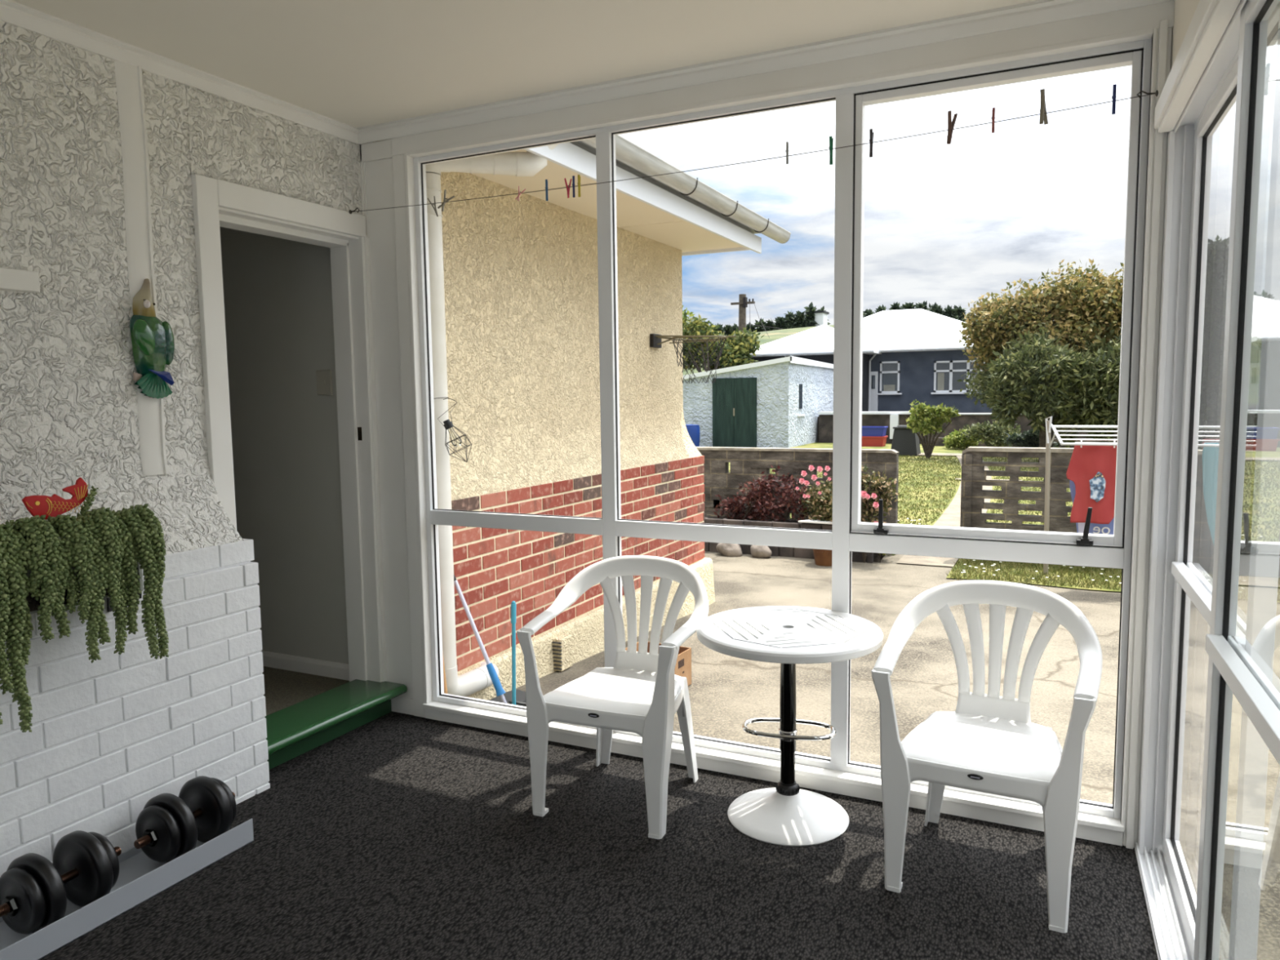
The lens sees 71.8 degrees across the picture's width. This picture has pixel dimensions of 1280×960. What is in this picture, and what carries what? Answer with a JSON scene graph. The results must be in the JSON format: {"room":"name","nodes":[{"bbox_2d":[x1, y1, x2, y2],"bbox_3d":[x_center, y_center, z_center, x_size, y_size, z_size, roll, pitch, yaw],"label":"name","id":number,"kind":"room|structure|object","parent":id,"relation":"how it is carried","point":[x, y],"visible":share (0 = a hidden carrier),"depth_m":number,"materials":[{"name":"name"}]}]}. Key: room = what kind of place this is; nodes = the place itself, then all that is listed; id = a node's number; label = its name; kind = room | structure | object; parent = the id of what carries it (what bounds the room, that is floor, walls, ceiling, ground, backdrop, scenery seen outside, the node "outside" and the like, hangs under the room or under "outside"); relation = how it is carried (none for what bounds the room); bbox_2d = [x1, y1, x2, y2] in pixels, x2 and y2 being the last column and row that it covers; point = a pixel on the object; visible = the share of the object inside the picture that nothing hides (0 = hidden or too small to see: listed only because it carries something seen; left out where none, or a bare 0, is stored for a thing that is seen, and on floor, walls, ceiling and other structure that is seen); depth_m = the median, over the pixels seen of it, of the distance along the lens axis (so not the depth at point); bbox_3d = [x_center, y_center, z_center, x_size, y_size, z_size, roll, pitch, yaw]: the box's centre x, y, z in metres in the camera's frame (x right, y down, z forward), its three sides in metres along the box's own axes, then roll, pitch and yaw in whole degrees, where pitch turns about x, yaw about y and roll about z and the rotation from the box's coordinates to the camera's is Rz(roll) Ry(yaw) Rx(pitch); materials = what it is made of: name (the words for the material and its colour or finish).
{"room":"sunroom","nodes":[
{"label":"sunroom","id":0,"kind":"room"},
{"bbox_2d":[0,20,366,876],"bbox_3d":[-2.145,0.016,1.907,0.242,2.658,4.698,2,6,26],"label":"wall","id":1,"kind":"structure","parent":0,"point":[100,154],"depth_m":2.87,"materials":[{"name":"white paint"}]},
{"bbox_2d":[0,267,39,293],"bbox_3d":[-2.017,-0.552,2.245,0.045,0.060,0.920,2,6,26],"label":"wall rail","id":2,"kind":"object","parent":1,"relation":"attached to","point":[11,279],"visible":1,"depth_m":2.60,"materials":[{"name":"white wood"}]},
{"bbox_2d":[0,485,168,732],"bbox_3d":[-1.648,0.345,2.444,0.212,0.629,0.726,2,6,26],"label":"succulent planter","id":3,"kind":"object","parent":1,"relation":"attached to","point":[60,562],"visible":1,"depth_m":2.45,"materials":[{"name":"green"}]},
{"bbox_2d":[22,477,88,519],"bbox_3d":[-1.648,0.055,2.497,0.013,0.113,0.180,2,6,26],"label":"fish ornament","id":4,"kind":"object","parent":3,"relation":"on","point":[54,505],"visible":0.98,"depth_m":2.50,"materials":[{"name":"red ceramic"}]},
{"bbox_2d":[129,278,174,399],"bbox_3d":[-1.646,-0.478,2.990,0.062,0.405,0.148,2,6,26],"label":"parrot figurine","id":5,"kind":"object","parent":1,"relation":"attached to","point":[153,341],"visible":1,"depth_m":2.97,"materials":[{"name":"green ceramic"}]},
{"bbox_2d":[0,0,358,143],"bbox_3d":[-2.218,-1.281,1.778,0.045,0.050,4.640,2,6,26],"label":"trim","id":6,"kind":"structure","parent":1,"relation":"attached to","point":[14,13],"depth_m":3.00,"materials":[{"name":"white paint"}]},
{"bbox_2d":[191,173,386,682],"bbox_3d":[-1.455,-0.061,3.657,0.186,2.144,0.860,2,6,26],"label":"door frame","id":7,"kind":"structure","parent":1,"relation":"in","point":[217,203],"depth_m":3.92,"materials":[{"name":"white paint"}]},
{"bbox_2d":[348,89,1158,213],"bbox_3d":[0.119,-1.132,3.170,3.017,0.070,0.017,2,6,25],"label":"clothesline","id":8,"kind":"object","parent":7,"relation":"attached to","point":[1156,93],"visible":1,"depth_m":2.97,"materials":[{"name":"grey metal"}]},
{"bbox_2d":[437,189,454,211],"bbox_3d":[-0.788,-1.137,3.593,0.076,0.085,0.013,1,6,14],"label":"peg","id":9,"kind":"object","parent":8,"relation":"hanging from","point":[445,201],"visible":1,"depth_m":3.59,"materials":[{"name":"brown"}]},
{"bbox_2d":[828,136,833,164],"bbox_3d":[0.634,-1.092,2.933,0.013,0.088,0.034,1,6,20],"label":"peg","id":10,"kind":"object","parent":8,"relation":"hanging from","point":[831,140],"visible":1,"depth_m":2.93,"materials":[{"name":"green plastic"}]},
{"bbox_2d":[869,128,873,157],"bbox_3d":[0.755,-1.096,2.883,0.013,0.088,0.033,2,6,23],"label":"peg","id":11,"kind":"object","parent":8,"relation":"hanging from","point":[871,133],"visible":1,"depth_m":2.87,"materials":[{"name":"grey"}]},
{"bbox_2d":[946,110,957,144],"bbox_3d":[0.981,-1.106,2.778,0.037,0.100,0.014,-4,6,-30],"label":"peg","id":12,"kind":"object","parent":8,"relation":"hanging from","point":[951,123],"visible":1,"depth_m":2.77,"materials":[{"name":"brown wood"}]},
{"bbox_2d":[1039,88,1048,124],"bbox_3d":[1.219,-1.123,2.667,0.039,0.102,0.015,-6,7,-41],"label":"peg","id":13,"kind":"object","parent":8,"relation":"hanging from","point":[1043,117],"visible":1,"depth_m":2.66,"materials":[{"name":"brown"}]},
{"bbox_2d":[1111,84,1116,114],"bbox_3d":[1.385,-1.110,2.583,0.012,0.080,0.031,2,4,27],"label":"peg","id":14,"kind":"object","parent":8,"relation":"hanging from","point":[1114,86],"visible":1,"depth_m":2.58,"materials":[{"name":"blue plastic"}]},
{"bbox_2d":[219,226,348,664],"bbox_3d":[-2.582,-0.277,4.722,2.900,2.600,0.060,2,6,26],"label":"wall","id":15,"kind":"structure","parent":0,"point":[277,292],"depth_m":4.28,"materials":[{"name":"grey paint"}]},
{"bbox_2d":[261,650,349,680],"bbox_3d":[-2.612,0.879,4.810,2.840,0.073,0.018,2,6,26],"label":"baseboard","id":16,"kind":"structure","parent":15,"relation":"attached to","point":[272,660],"depth_m":4.33,"materials":[{"name":"white paint"}]},
{"bbox_2d":[315,369,332,395],"bbox_3d":[-1.475,-0.455,4.126,0.090,0.116,0.016,2,6,26],"label":"light switch","id":17,"kind":"object","parent":15,"relation":"attached to","point":[324,378],"visible":1,"depth_m":4.12,"materials":[{"name":"beige plastic"}]},
{"bbox_2d":[262,666,349,715],"bbox_3d":[-3.120,1.055,3.711,2.885,0.055,2.500,2,6,26],"label":"floor","id":18,"kind":"structure","parent":0,"point":[283,688],"depth_m":4.14,"materials":[{"name":"carpet"}]},
{"bbox_2d":[11,0,1039,140],"bbox_3d":[-0.673,-1.297,1.152,3.370,0.060,4.860,2,6,26],"label":"ceiling","id":19,"kind":"structure","parent":0,"point":[357,64],"depth_m":2.85,"materials":[{"name":"paint"}]},
{"bbox_2d":[373,140,715,700],"bbox_3d":[-1.614,-0.272,6.336,3.253,3.060,3.773,2,6,26],"label":"wall","id":20,"kind":"structure","parent":0,"point":[521,277],"depth_m":5.22,"materials":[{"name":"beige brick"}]},
{"bbox_2d":[425,144,557,697],"bbox_3d":[-0.678,-0.299,4.203,0.604,2.783,0.478,2,6,26],"label":"downpipe","id":21,"kind":"object","parent":20,"relation":"attached to","point":[526,163],"visible":0.64,"depth_m":4.09,"materials":[{"name":"white plastic"}]},
{"bbox_2d":[433,397,471,462],"bbox_3d":[-0.890,-0.232,4.088,0.263,0.300,0.122,3,7,37],"label":"lantern","id":22,"kind":"object","parent":21,"relation":"hanging from","point":[447,424],"visible":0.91,"depth_m":4.04,"materials":[{"name":"grey metal"}]},
{"bbox_2d":[551,641,562,670],"bbox_3d":[-0.480,1.019,5.125,0.057,0.160,0.010,2,6,26],"label":"air vent","id":23,"kind":"object","parent":20,"relation":"in","point":[557,646],"depth_m":5.13,"materials":[{"name":"grey metal"}]},
{"bbox_2d":[369,134,791,256],"bbox_3d":[-1.308,-2.369,6.235,3.762,1.355,3.900,2,6,26],"label":"eave","id":24,"kind":"object","parent":20,"relation":"attached to","point":[679,211],"visible":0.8,"depth_m":5.38,"materials":[{"name":"beige paint"}]},
{"bbox_2d":[649,333,736,383],"bbox_3d":[0.427,-0.917,6.670,0.603,0.373,0.390,2,6,26],"label":"basketball hoop","id":25,"kind":"object","parent":20,"relation":"attached to","point":[655,339],"visible":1,"depth_m":6.62,"materials":[{"name":"black metal"}]},
{"bbox_2d":[40,711,1158,959],"bbox_3d":[-0.809,1.356,1.373,3.090,0.060,4.655,2,6,26],"label":"floor","id":26,"kind":"structure","parent":0,"point":[397,836],"depth_m":2.63,"materials":[{"name":"grey carpet"}]},
{"bbox_2d":[0,818,253,959],"bbox_3d":[-1.634,1.194,2.458,0.276,0.078,1.115,2,6,26],"label":"dumbbell rack","id":27,"kind":"object","parent":26,"relation":"on","point":[140,878],"visible":0.52,"depth_m":2.53,"materials":[{"name":"grey"}]},
{"bbox_2d":[0,830,121,933],"bbox_3d":[-1.620,1.119,2.466,0.224,0.216,0.357,2,6,26],"label":"dumbbell","id":28,"kind":"object","parent":27,"relation":"on","point":[35,891],"visible":0.99,"depth_m":2.38,"materials":[{"name":"black rubber"}]},
{"bbox_2d":[133,776,236,862],"bbox_3d":[-1.446,1.082,2.825,0.224,0.216,0.357,2,6,26],"label":"dumbbell","id":29,"kind":"object","parent":27,"relation":"on","point":[169,826],"visible":0.99,"depth_m":2.74,"materials":[{"name":"black rubber"}]},
{"bbox_2d":[264,679,407,769],"bbox_3d":[-1.356,1.041,3.740,0.274,0.152,0.824,2,6,26],"label":"doorstep","id":30,"kind":"object","parent":26,"relation":"on","point":[293,731],"visible":0.64,"depth_m":3.73,"materials":[{"name":"green paint"}]},
{"bbox_2d":[516,555,708,839],"bbox_3d":[-0.060,0.725,3.166,0.601,0.837,0.515,2,6,23],"label":"plastic chair","id":31,"kind":"object","parent":26,"relation":"on","point":[642,695],"visible":1,"depth_m":3.10,"materials":[{"name":"white plastic"}]},
{"bbox_2d":[696,605,883,846],"bbox_3d":[0.501,0.822,2.996,0.616,0.662,0.616,4,7,42],"label":"bistro table","id":32,"kind":"object","parent":26,"relation":"on","point":[785,814],"visible":0.99,"depth_m":2.95,"materials":[{"name":"white plastic"}]},
{"bbox_2d":[871,580,1102,933],"bbox_3d":[1.038,0.760,2.650,0.601,0.837,0.515,2,6,28],"label":"plastic chair","id":33,"kind":"object","parent":26,"relation":"on","point":[990,744],"visible":1,"depth_m":2.58,"materials":[{"name":"white plastic"}]},
{"bbox_2d":[359,0,1174,848],"bbox_3d":[0.191,-0.172,3.362,3.080,2.620,0.112,2,6,26],"label":"wall","id":34,"kind":"structure","parent":0,"point":[384,160],"depth_m":3.30,"materials":[{"name":"white paint"}]},
{"bbox_2d":[359,145,368,237],"bbox_3d":[-1.203,-0.265,3.989,0.020,2.420,0.012,2,6,26],"label":"trim","id":35,"kind":"structure","parent":34,"relation":"attached to","point":[362,166],"depth_m":3.89,"materials":[{"name":"white paint"}]},
{"bbox_2d":[356,0,1173,144],"bbox_3d":[0.140,-1.446,3.181,3.070,0.050,0.045,2,6,26],"label":"trim","id":36,"kind":"structure","parent":34,"relation":"attached to","point":[1050,11],"depth_m":3.02,"materials":[{"name":"white paint"}]},
{"bbox_2d":[404,26,1159,832],"bbox_3d":[0.283,-0.147,3.314,2.786,2.432,0.113,2,6,26],"label":"window","id":37,"kind":"structure","parent":34,"relation":"in","point":[848,535],"depth_m":3.11,"materials":[{"name":"white paint"}]},
{"bbox_2d":[873,499,888,533],"bbox_3d":[0.837,0.127,3.068,0.048,0.120,0.030,2,6,26],"label":"window latch","id":38,"kind":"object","parent":37,"relation":"attached to","point":[880,530],"depth_m":3.06,"materials":[{"name":"black metal"}]},
{"bbox_2d":[1075,506,1093,545],"bbox_3d":[1.408,0.145,2.794,0.048,0.120,0.030,2,6,26],"label":"window latch","id":39,"kind":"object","parent":37,"relation":"attached to","point":[1084,540],"depth_m":2.79,"materials":[{"name":"black metal"}]},
{"bbox_2d":[704,514,880,562],"bbox_3d":[0.704,0.611,10.183,4.150,0.382,0.600,2,6,26],"label":"floor","id":40,"kind":"structure","parent":0,"point":[877,558],"depth_m":9.86,"materials":[{"name":"soil"}]},
{"bbox_2d":[712,494,759,519],"bbox_3d":[1.083,0.463,10.079,0.560,0.623,0.373,2,6,26],"label":"shrub","id":41,"kind":"object","parent":40,"relation":"on","point":[734,506],"visible":0.59,"depth_m":9.99,"materials":[{"name":"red plant"}]},
{"bbox_2d":[736,464,810,521],"bbox_3d":[1.488,0.319,9.761,0.910,0.958,0.503,2,6,26],"label":"shrub","id":42,"kind":"object","parent":40,"relation":"on","point":[770,503],"visible":0.96,"depth_m":9.70,"materials":[{"name":"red plant"}]},
{"bbox_2d":[795,465,866,524],"bbox_3d":[2.061,0.322,9.466,0.843,0.994,0.549,2,6,28],"label":"rose bush","id":43,"kind":"object","parent":40,"relation":"on","point":[819,498],"visible":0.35,"depth_m":9.36,"materials":[{"name":"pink plant"}]},
{"bbox_2d":[488,551,1279,959],"bbox_3d":[3.486,1.370,2.334,14.000,0.220,12.700,2,6,26],"label":"concrete patio","id":44,"kind":"structure","parent":0,"point":[726,691],"depth_m":5.01,"materials":[{"name":"concrete"}]},
{"bbox_2d":[442,651,447,693],"bbox_3d":[-0.908,0.837,4.115,0.111,0.666,0.050,2,6,26],"label":"broom","id":45,"kind":"object","parent":44,"relation":"on","point":[444,673],"visible":0.02,"depth_m":4.12,"materials":[{"name":"brown wood"}]},
{"bbox_2d":[453,574,506,703],"bbox_3d":[-0.767,0.808,4.310,0.350,0.680,0.050,2,6,26],"label":"mop","id":46,"kind":"object","parent":44,"relation":"on","point":[500,691],"visible":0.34,"depth_m":4.30,"materials":[{"name":"blue"}]},
{"bbox_2d":[489,689,525,703],"bbox_3d":[-0.665,1.129,4.495,0.165,0.026,0.300,2,6,26],"label":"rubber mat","id":47,"kind":"object","parent":44,"relation":"on","point":[520,695],"visible":0.35,"depth_m":4.52,"materials":[{"name":"grey rubber"}]},
{"bbox_2d":[508,600,526,706],"bbox_3d":[-0.610,0.867,4.252,0.130,0.572,0.120,2,6,26],"label":"dustpan","id":48,"kind":"object","parent":44,"relation":"on","point":[513,606],"visible":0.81,"depth_m":4.25,"materials":[{"name":"teal"}]},
{"bbox_2d":[625,641,691,685],"bbox_3d":[0.087,1.034,4.869,0.321,0.205,0.241,2,6,30],"label":"cardboard box","id":49,"kind":"object","parent":44,"relation":"on","point":[683,664],"visible":0.18,"depth_m":4.85,"materials":[{"name":"brown cardboard"}]},
{"bbox_2d":[715,542,742,556],"bbox_3d":[0.970,0.753,9.614,0.300,0.193,0.212,2,6,26],"label":"rock","id":50,"kind":"object","parent":44,"relation":"on","point":[726,549],"visible":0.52,"depth_m":9.53,"materials":[{"name":"grey stone"}]},
{"bbox_2d":[750,545,772,558],"bbox_3d":[1.298,0.766,9.472,0.246,0.161,0.170,2,6,26],"label":"rock","id":51,"kind":"object","parent":44,"relation":"on","point":[757,551],"visible":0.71,"depth_m":9.40,"materials":[{"name":"grey stone"}]},
{"bbox_2d":[703,517,874,563],"bbox_3d":[1.467,0.638,9.543,2.080,0.380,0.111,2,6,26],"label":"edging","id":52,"kind":"object","parent":44,"relation":"on","point":[800,553],"visible":0.23,"depth_m":9.48,"materials":[{"name":"stone"}]},
{"bbox_2d":[798,519,832,524],"bbox_3d":[1.897,0.439,9.338,0.408,0.015,0.181,2,6,30],"label":"board","id":53,"kind":"object","parent":52,"relation":"on","point":[809,521],"visible":0.64,"depth_m":9.30,"materials":[{"name":"white wood"}]},
{"bbox_2d":[695,446,898,555],"bbox_3d":[0.863,0.227,10.413,4.215,1.228,0.150,2,6,26],"label":"wall","id":54,"kind":"structure","parent":44,"relation":"on","point":[744,462],"depth_m":9.99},
{"bbox_2d":[813,548,831,566],"bbox_3d":[1.903,0.727,9.024,0.330,0.270,0.330,2,6,26],"label":"terracotta pot","id":55,"kind":"object","parent":44,"relation":"on","point":[823,557],"visible":0.21,"depth_m":8.92,"materials":[{"name":"orange ceramic"}]},
{"bbox_2d":[823,464,900,562],"bbox_3d":[2.310,0.322,9.067,0.733,1.063,0.518,3,7,34],"label":"rose bush","id":56,"kind":"object","parent":44,"relation":"on","point":[873,490],"visible":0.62,"depth_m":8.94,"materials":[{"name":"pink plant"}]},
{"bbox_2d":[960,446,1279,577],"bbox_3d":[5.212,0.351,8.323,4.132,1.268,0.160,2,6,26],"label":"fence","id":57,"kind":"object","parent":44,"relation":"on","point":[974,474],"visible":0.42,"depth_m":8.84,"materials":[{"name":"wood"}]},
{"bbox_2d":[728,441,1248,566],"bbox_3d":[8.878,-0.775,24.974,80.001,0.077,34.441,2,6,26],"label":"lawn","id":58,"kind":"structure","parent":0,"point":[815,445],"depth_m":15.30,"materials":[{"name":"plant"}]},
{"bbox_2d":[685,424,699,446],"bbox_3d":[1.628,-1.407,28.437,0.600,0.760,0.600,2,6,26],"label":"barrel","id":59,"kind":"object","parent":58,"relation":"on","point":[693,430],"visible":0.53,"depth_m":28.16,"materials":[{"name":"blue plastic"}]},
{"bbox_2d":[682,355,833,448],"bbox_3d":[2.805,-2.800,31.926,7.120,2.920,6.070,2,6,26],"label":"shed","id":60,"kind":"object","parent":58,"relation":"on","point":[777,402],"visible":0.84,"depth_m":28.55,"materials":[{"name":"white"}]},
{"bbox_2d":[861,435,888,446],"bbox_3d":[7.447,-1.244,28.317,0.860,0.330,0.602,2,6,26],"label":"crate","id":61,"kind":"object","parent":58,"relation":"on","point":[865,441],"visible":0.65,"depth_m":28.07,"materials":[{"name":"red plastic"}]},
{"bbox_2d":[861,426,888,436],"bbox_3d":[7.443,-1.558,28.287,0.860,0.300,0.602,2,6,26],"label":"crate","id":62,"kind":"object","parent":61,"relation":"on","point":[867,431],"visible":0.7,"depth_m":28.04,"materials":[{"name":"blue plastic"}]},
{"bbox_2d":[890,425,920,456],"bbox_3d":[7.240,-1.074,24.084,0.715,0.820,0.715,2,6,26],"label":"bin","id":63,"kind":"object","parent":58,"relation":"on","point":[904,442],"visible":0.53,"depth_m":23.81,"materials":[{"name":"black plastic"}]},
{"bbox_2d":[904,399,960,457],"bbox_3d":[7.493,-1.294,22.692,1.381,1.579,0.902,2,6,26],"label":"young tree","id":64,"kind":"object","parent":58,"relation":"on","point":[928,419],"visible":1,"depth_m":22.58,"materials":[{"name":"green plant"}]},
{"bbox_2d":[942,427,984,449],"bbox_3d":[9.584,-1.206,26.170,1.256,0.670,0.972,2,6,26],"label":"shrub","id":65,"kind":"object","parent":58,"relation":"on","point":[954,437],"visible":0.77,"depth_m":26.00,"materials":[{"name":"green plant"}]},
{"bbox_2d":[728,453,1248,525],"bbox_3d":[6.771,0.086,16.057,12.094,0.087,15.087,2,6,26],"label":"grass","id":66,"kind":"structure","parent":58,"relation":"on","point":[917,464],"depth_m":16.29,"materials":[{"name":"green plant"}]},
{"bbox_2d":[959,420,1021,447],"bbox_3d":[10.071,-1.262,25.237,1.824,0.943,1.087,2,6,26],"label":"shrub","id":67,"kind":"object","parent":58,"relation":"on","point":[993,434],"visible":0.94,"depth_m":25.04,"materials":[{"name":"green plant"}]},
{"bbox_2d":[1004,428,1058,447],"bbox_3d":[10.202,-0.983,23.042,1.330,0.801,0.809,2,6,26],"label":"shrub","id":68,"kind":"object","parent":58,"relation":"on","point":[1028,439],"visible":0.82,"depth_m":22.94,"materials":[{"name":"green plant"}]},
{"bbox_2d":[817,411,1257,448],"bbox_3d":[15.442,-1.411,25.773,20.900,1.200,1.600,2,6,26],"label":"stone wall","id":69,"kind":"structure","parent":58,"relation":"on","point":[825,418],"depth_m":29.13,"materials":[{"name":"white stone"}]},
{"bbox_2d":[983,328,1120,462],"bbox_3d":[9.772,-1.808,19.899,3.845,3.268,2.062,1,6,19],"label":"bush","id":70,"kind":"object","parent":58,"relation":"on","point":[1044,380],"visible":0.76,"depth_m":19.45,"materials":[{"name":"green plant"}]},
{"bbox_2d":[956,258,1225,459],"bbox_3d":[10.599,-2.768,21.136,5.711,4.906,3.167,1,6,16],"label":"tree","id":71,"kind":"object","parent":58,"relation":"on","point":[1086,308],"visible":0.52,"depth_m":20.62,"materials":[{"name":"green plant"}]},
{"bbox_2d":[1195,234,1229,483],"bbox_3d":[6.593,-1.005,10.228,0.525,3.570,0.530,-5,7,-35],"label":"conifer","id":72,"kind":"object","parent":58,"relation":"on","point":[1217,259],"visible":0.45,"depth_m":10.07,"materials":[{"name":"green plant"}]},
{"bbox_2d":[1217,408,1257,483],"bbox_3d":[10.709,-0.671,16.028,2.259,1.500,1.395,2,6,26],"label":"shrub","id":73,"kind":"object","parent":58,"relation":"on","point":[1251,422],"visible":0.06,"depth_m":15.76,"materials":[{"name":"green plant"}]},
{"bbox_2d":[817,404,1257,441],"bbox_3d":[11.139,-2.728,41.105,50.000,1.020,22.400,2,6,26],"label":"floor","id":74,"kind":"structure","parent":0,"point":[1254,407],"depth_m":33.68,"materials":[{"name":"soil"}]},
{"bbox_2d":[682,305,764,372],"bbox_3d":[1.903,-4.544,36.071,6.591,5.826,3.454,2,6,26],"label":"tree","id":75,"kind":"object","parent":74,"relation":"on","point":[737,350],"visible":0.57,"depth_m":34.59,"materials":[{"name":"green plant"}]},
{"bbox_2d":[730,293,755,334],"bbox_3d":[5.884,-6.794,50.058,1.398,7.354,0.604,3,7,36],"label":"pole","id":76,"kind":"object","parent":74,"relation":"on","point":[743,302],"visible":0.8,"depth_m":49.75,"materials":[{"name":"brown wood"}]},
{"bbox_2d":[750,308,995,412],"bbox_3d":[11.654,-5.268,39.866,11.350,4.900,11.710,2,6,26],"label":"house","id":77,"kind":"object","parent":74,"relation":"on","point":[909,355],"visible":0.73,"depth_m":35.95,"materials":[{"name":"blue paint"}]},
{"bbox_2d":[806,311,829,326],"bbox_3d":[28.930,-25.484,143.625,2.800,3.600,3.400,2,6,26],"label":"chimney","id":78,"kind":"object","parent":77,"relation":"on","point":[821,317],"visible":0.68,"depth_m":142.10,"materials":[{"name":"white"}]},
{"bbox_2d":[883,372,980,391],"bbox_3d":[11.639,-3.934,35.361,3.700,0.700,0.005,2,6,26],"label":"curtain","id":79,"kind":"object","parent":77,"relation":"hanging from","point":[892,381],"depth_m":35.47,"materials":[{"name":"grey fabric"}]},
{"bbox_2d":[946,558,1279,602],"bbox_3d":[6.698,0.982,7.010,8.000,0.001,1.200,2,6,26],"label":"floor","id":80,"kind":"structure","parent":0,"point":[1002,565],"depth_m":8.25,"materials":[{"name":"plant"}]},
{"bbox_2d":[945,558,1279,601],"bbox_3d":[4.996,0.911,7.800,4.290,0.058,1.162,2,6,26],"label":"grass strip","id":81,"kind":"object","parent":80,"relation":"on","point":[975,562],"visible":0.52,"depth_m":8.24,"materials":[{"name":"green plant"}]},
{"bbox_2d":[897,519,1245,592],"bbox_3d":[3.773,0.754,9.349,2.366,0.017,6.248,-4,6,-30],"label":"daisies","id":82,"kind":"object","parent":81,"relation":"on","point":[919,519],"visible":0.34,"depth_m":8.37,"materials":[{"name":"white plant"}]},
{"bbox_2d":[1043,416,1257,574],"bbox_3d":[4.853,0.231,7.447,2.671,1.523,0.682,2,6,26],"label":"clothesline","id":83,"kind":"object","parent":80,"relation":"on","point":[1049,425],"visible":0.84,"depth_m":8.05,"materials":[{"name":"beige"}]},
{"bbox_2d":[1066,440,1116,524],"bbox_3d":[3.921,0.019,7.538,0.519,0.710,0.054,2,6,26],"label":"t-shirt","id":84,"kind":"object","parent":83,"relation":"hanging from","point":[1091,468],"visible":0.85,"depth_m":7.55,"materials":[{"name":"red fabric"}]},
{"bbox_2d":[1088,471,1106,502],"bbox_3d":[3.894,0.061,7.527,0.125,0.264,0.003,2,6,26],"label":"print","id":85,"kind":"object","parent":84,"relation":"attached to","point":[1097,480],"depth_m":7.53},
{"bbox_2d":[1069,442,1116,534],"bbox_3d":[4.052,0.162,7.602,0.650,0.970,0.049,2,6,26],"label":"striped towel","id":86,"kind":"object","parent":83,"relation":"hanging from","point":[1095,528],"visible":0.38,"depth_m":7.66,"materials":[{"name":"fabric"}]},
{"bbox_2d":[1202,442,1219,545],"bbox_3d":[4.748,0.119,7.225,0.289,0.850,0.050,1,6,21],"label":"garment","id":87,"kind":"object","parent":83,"relation":"hanging from","point":[1210,454],"visible":0.23,"depth_m":7.24,"materials":[{"name":"teal fabric"}]},
{"bbox_2d":[1170,0,1199,69],"bbox_3d":[0.671,0.079,0.555,0.120,2.600,4.700,2,6,24],"label":"wall","id":88,"kind":"structure","parent":0,"point":[1184,10],"depth_m":2.41,"materials":[{"name":"paint"}]},
{"bbox_2d":[1134,0,1279,959],"bbox_3d":[0.714,0.234,0.711,0.160,2.340,4.490,2,6,24],"label":"window","id":89,"kind":"structure","parent":88,"relation":"in","point":[1220,62],"depth_m":1.87,"materials":[{"name":"white paint"}]},
{"label":"outside","id":90,"kind":"structure","parent":0,"visible":0},
{"bbox_2d":[682,320,1262,404],"bbox_3d":[32.918,-15.211,108.721,350.000,13.675,80.000,2,6,26],"label":"hill","id":91,"kind":"structure","parent":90,"point":[1256,331],"depth_m":94.13,"materials":[{"name":"green plant"}]},
{"bbox_2d":[752,317,766,332],"bbox_3d":[19.784,-24.103,146.674,3.167,5.706,2.901,2,6,26],"label":"pine tree","id":92,"kind":"object","parent":91,"relation":"on","point":[759,329],"visible":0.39,"depth_m":146.00,"materials":[{"name":"green plant"}]},
{"bbox_2d":[762,318,775,331],"bbox_3d":[21.387,-24.064,145.765,3.218,5.359,2.970,2,6,26],"label":"pine tree","id":93,"kind":"object","parent":91,"relation":"on","point":[769,323],"visible":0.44,"depth_m":145.22,"materials":[{"name":"green plant"}]},
{"bbox_2d":[773,316,785,329],"bbox_3d":[23.004,-24.182,144.967,2.880,5.303,3.202,2,6,26],"label":"pine tree","id":94,"kind":"object","parent":91,"relation":"on","point":[780,322],"visible":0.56,"depth_m":144.44,"materials":[{"name":"green plant"}]},
{"bbox_2d":[783,310,796,328],"bbox_3d":[24.486,-24.680,144.292,3.102,5.986,3.094,2,6,26],"label":"pine tree","id":95,"kind":"object","parent":91,"relation":"on","point":[789,317],"visible":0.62,"depth_m":143.63,"materials":[{"name":"green plant"}]},
{"bbox_2d":[793,311,806,328],"bbox_3d":[25.912,-24.673,143.420,3.159,5.700,2.968,2,6,26],"label":"pine tree","id":96,"kind":"object","parent":91,"relation":"on","point":[799,318],"visible":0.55,"depth_m":142.93,"materials":[{"name":"green plant"}]},
{"bbox_2d":[803,301,818,327],"bbox_3d":[27.469,-25.355,142.544,3.017,6.785,3.373,2,6,26],"label":"pine tree","id":97,"kind":"object","parent":91,"relation":"on","point":[810,320],"visible":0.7,"depth_m":142.13,"materials":[{"name":"green plant"}]},
{"bbox_2d":[927,302,944,315],"bbox_3d":[44.974,-24.656,134.178,3.304,4.737,3.247,2,6,26],"label":"pine tree","id":98,"kind":"object","parent":91,"relation":"on","point":[936,308],"visible":0.31,"depth_m":133.72,"materials":[{"name":"green plant"}]},
{"bbox_2d":[942,304,959,320],"bbox_3d":[46.740,-24.358,133.414,3.309,4.244,3.147,2,6,26],"label":"pine tree","id":99,"kind":"object","parent":91,"relation":"on","point":[949,312],"visible":0.59,"depth_m":132.87,"materials":[{"name":"green plant"}]},
{"bbox_2d":[952,305,966,322],"bbox_3d":[49.124,-24.863,135.734,2.994,4.747,3.151,2,6,26],"label":"pine tree","id":100,"kind":"object","parent":91,"relation":"on","point":[960,311],"visible":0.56,"depth_m":135.26,"materials":[{"name":"green plant"}]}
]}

